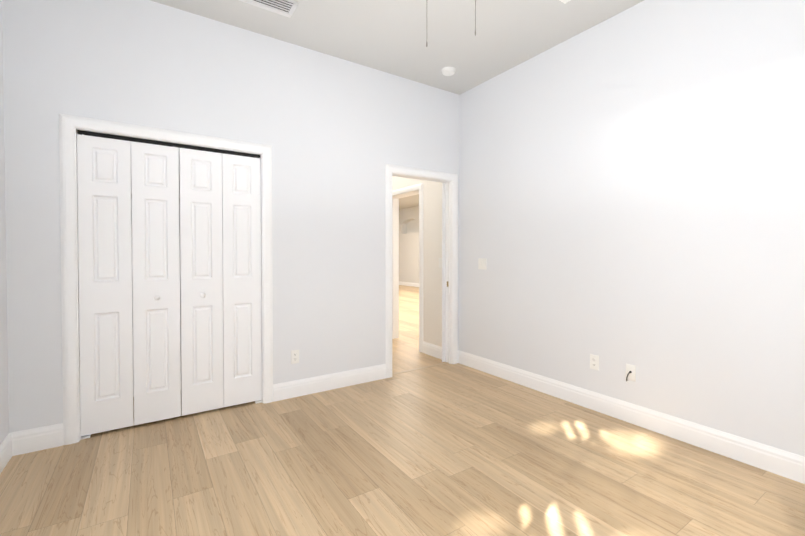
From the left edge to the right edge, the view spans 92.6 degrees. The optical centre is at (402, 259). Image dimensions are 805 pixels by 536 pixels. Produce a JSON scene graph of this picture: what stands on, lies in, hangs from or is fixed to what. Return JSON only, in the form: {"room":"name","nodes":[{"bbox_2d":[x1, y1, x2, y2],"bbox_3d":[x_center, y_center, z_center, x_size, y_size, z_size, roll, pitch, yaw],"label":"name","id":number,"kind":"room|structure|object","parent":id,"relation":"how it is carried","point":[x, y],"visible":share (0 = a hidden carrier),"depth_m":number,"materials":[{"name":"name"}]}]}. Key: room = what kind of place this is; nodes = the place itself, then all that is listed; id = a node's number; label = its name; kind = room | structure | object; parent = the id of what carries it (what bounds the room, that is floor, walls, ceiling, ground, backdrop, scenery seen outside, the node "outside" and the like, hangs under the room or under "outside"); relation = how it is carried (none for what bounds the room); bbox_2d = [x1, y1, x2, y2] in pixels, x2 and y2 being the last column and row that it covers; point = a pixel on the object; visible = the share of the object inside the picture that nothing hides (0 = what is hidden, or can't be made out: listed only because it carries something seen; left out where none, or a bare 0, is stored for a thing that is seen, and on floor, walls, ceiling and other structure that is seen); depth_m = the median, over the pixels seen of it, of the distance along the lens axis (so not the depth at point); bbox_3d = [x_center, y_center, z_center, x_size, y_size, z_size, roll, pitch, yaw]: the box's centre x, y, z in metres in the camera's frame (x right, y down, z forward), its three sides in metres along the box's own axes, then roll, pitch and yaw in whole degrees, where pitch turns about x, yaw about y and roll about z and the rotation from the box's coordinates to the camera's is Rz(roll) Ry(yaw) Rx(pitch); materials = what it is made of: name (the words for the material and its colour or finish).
{"room":"empty bedroom","nodes":[
{"label":"empty bedroom","id":0,"kind":"room"},
{"bbox_2d":[0,0,8,443],"bbox_3d":[-1.315,-0.288,0.587,0.120,3.010,4.071,-1,1,-34],"label":"wall","id":1,"kind":"structure","parent":0,"point":[4,418],"depth_m":2.27,"materials":[{"name":"paint"}]},
{"bbox_2d":[0,431,19,473],"bbox_3d":[-1.292,1.146,0.696,0.016,0.140,3.951,-1,1,-34],"label":"baseboard","id":2,"kind":"structure","parent":1,"relation":"attached to","point":[10,446],"depth_m":2.29,"materials":[{"name":"white wood"}]},
{"bbox_2d":[2,0,459,432],"bbox_3d":[-0.933,-0.330,3.356,3.932,3.010,0.120,-1,1,-34],"label":"wall","id":3,"kind":"structure","parent":0,"point":[336,134],"depth_m":3.05,"materials":[{"name":"paint"}]},
{"bbox_2d":[77,134,180,435],"bbox_3d":[-1.888,0.160,2.687,0.576,2.010,0.075,-1,1,-34],"label":"bifold closet door","id":4,"kind":"structure","parent":3,"relation":"in","point":[119,248],"depth_m":2.68,"materials":[{"name":"white wood"}]},
{"bbox_2d":[59,113,272,444],"bbox_3d":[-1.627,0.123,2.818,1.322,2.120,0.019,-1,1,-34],"label":"trim","id":5,"kind":"structure","parent":3,"relation":"attached to","point":[68,124],"depth_m":2.49,"materials":[{"name":"white wood"}]},
{"bbox_2d":[77,130,259,157],"bbox_3d":[-1.657,-0.845,2.850,1.154,0.024,0.036,-1,1,-34],"label":"trim","id":6,"kind":"structure","parent":3,"relation":"attached to","point":[102,135],"depth_m":2.79,"materials":[{"name":"black metal"}]},
{"bbox_2d":[179,148,261,415],"bbox_3d":[-1.404,0.155,3.009,0.576,2.010,0.075,-1,1,-34],"label":"bifold closet door","id":7,"kind":"structure","parent":3,"relation":"in","point":[220,265],"depth_m":3.00,"materials":[{"name":"white wood"}]},
{"bbox_2d":[291,350,298,363],"bbox_3d":[-0.922,0.832,3.304,0.070,0.115,0.007,-1,1,-34],"label":"outlet","id":8,"kind":"object","parent":3,"relation":"attached to","point":[294,356],"visible":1,"depth_m":3.30,"materials":[{"name":"white plastic"}]},
{"bbox_2d":[273,364,385,401],"bbox_3d":[-0.621,1.103,3.504,1.096,0.140,0.016,-1,1,-34],"label":"baseboard","id":9,"kind":"structure","parent":3,"relation":"attached to","point":[291,389],"depth_m":3.46,"materials":[{"name":"white wood"}]},
{"bbox_2d":[385,164,457,377],"bbox_3d":[0.191,0.106,4.108,0.941,2.115,0.158,-1,1,-34],"label":"door frame","id":10,"kind":"structure","parent":3,"relation":"attached to","point":[390,169],"depth_m":4.27,"materials":[{"name":"white wood"}]},
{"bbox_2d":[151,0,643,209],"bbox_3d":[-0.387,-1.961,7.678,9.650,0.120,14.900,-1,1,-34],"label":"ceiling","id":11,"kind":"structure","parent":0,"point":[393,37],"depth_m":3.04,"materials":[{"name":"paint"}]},
{"bbox_2d":[239,0,298,17],"bbox_3d":[-0.943,-1.818,2.701,0.370,0.014,0.190,-1,1,-34],"label":"ceiling vent","id":12,"kind":"object","parent":11,"relation":"in","point":[286,8],"visible":0.96,"depth_m":2.75,"materials":[{"name":"silver metal"}]},
{"bbox_2d":[442,67,455,75],"bbox_3d":[0.446,-1.821,3.725,0.136,0.040,0.136,-1,1,-34],"label":"smoke detector","id":13,"kind":"object","parent":11,"relation":"attached to","point":[448,71],"visible":1,"depth_m":3.69,"materials":[{"name":"white plastic"}]},
{"bbox_2d":[426,0,475,46],"bbox_3d":[0.190,-1.365,1.676,0.981,0.888,0.941,-1,1,-34],"label":"fan","id":14,"kind":"object","parent":11,"relation":"hanging from","point":[475,22],"visible":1,"depth_m":1.65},
{"bbox_2d":[0,285,804,535],"bbox_3d":[-0.387,1.159,7.725,9.650,0.100,14.900,-1,1,-34],"label":"floor","id":15,"kind":"structure","parent":0,"point":[458,449],"depth_m":2.14,"materials":[{"name":"wood"}]},
{"bbox_2d":[392,362,448,374],"bbox_3d":[0.191,1.162,4.124,0.781,0.004,0.045,-1,1,-34],"label":"threshold","id":16,"kind":"object","parent":15,"relation":"on","point":[420,368],"visible":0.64,"depth_m":4.11,"materials":[{"name":"beige wood"}]},
{"bbox_2d":[399,206,418,282],"bbox_3d":[2.362,-0.461,11.969,0.350,3.010,10.829,-1,1,-34],"label":"wall","id":17,"kind":"structure","parent":0,"point":[408,244],"depth_m":14.90,"materials":[{"name":"paint"}]},
{"bbox_2d":[399,281,418,286],"bbox_3d":[2.209,0.975,11.889,0.016,0.140,10.589,-1,1,-34],"label":"baseboard","id":18,"kind":"structure","parent":17,"relation":"attached to","point":[400,283],"depth_m":14.81,"materials":[{"name":"white wood"}]},
{"bbox_2d":[392,176,441,346],"bbox_3d":[-0.260,-0.366,5.728,0.187,3.010,3.089,-1,1,-34],"label":"wall","id":19,"kind":"structure","parent":0,"point":[432,255],"depth_m":4.64,"materials":[{"name":"paint"}]},
{"bbox_2d":[392,183,422,351],"bbox_3d":[0.077,0.092,5.226,0.225,2.110,0.940,-1,1,-34],"label":"door frame","id":20,"kind":"structure","parent":19,"relation":"attached to","point":[419,187],"depth_m":5.54,"materials":[{"name":"white wood"}]},
{"bbox_2d":[422,341,441,359],"bbox_3d":[0.381,1.086,4.600,0.016,0.140,0.464,-1,1,-34],"label":"baseboard","id":21,"kind":"structure","parent":19,"relation":"attached to","point":[433,350],"depth_m":4.62,"materials":[{"name":"white wood"}]},
{"bbox_2d":[459,0,804,456],"bbox_3d":[1.814,-0.319,2.664,0.120,3.010,4.071,-1,1,-34],"label":"wall","id":22,"kind":"structure","parent":0,"point":[632,185],"depth_m":2.66,"materials":[{"name":"paint"}]},
{"bbox_2d":[478,258,486,269],"bbox_3d":[0.833,0.041,4.027,0.013,0.115,0.116,-1,1,-34],"label":"light switch","id":23,"kind":"object","parent":22,"relation":"attached to","point":[482,263],"visible":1,"depth_m":4.02,"materials":[{"name":"white plastic"}]},
{"bbox_2d":[590,354,598,370],"bbox_3d":[1.508,0.805,3.026,0.007,0.115,0.070,-1,1,-34],"label":"outlet","id":24,"kind":"object","parent":22,"relation":"attached to","point":[594,362],"visible":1,"depth_m":3.02,"materials":[{"name":"white plastic"}]},
{"bbox_2d":[626,364,635,381],"bbox_3d":[1.647,0.821,2.790,0.038,0.120,0.070,-1,1,-34],"label":"outlet plate","id":25,"kind":"object","parent":22,"relation":"attached to","point":[631,372],"visible":0.98,"depth_m":2.79,"materials":[{"name":"white plastic"}]},
{"bbox_2d":[458,350,804,483],"bbox_3d":[1.719,1.115,2.695,0.027,0.140,3.951,-1,1,-34],"label":"baseboard","id":26,"kind":"structure","parent":22,"relation":"attached to","point":[786,464],"depth_m":2.62,"materials":[{"name":"white wood"}]}
]}

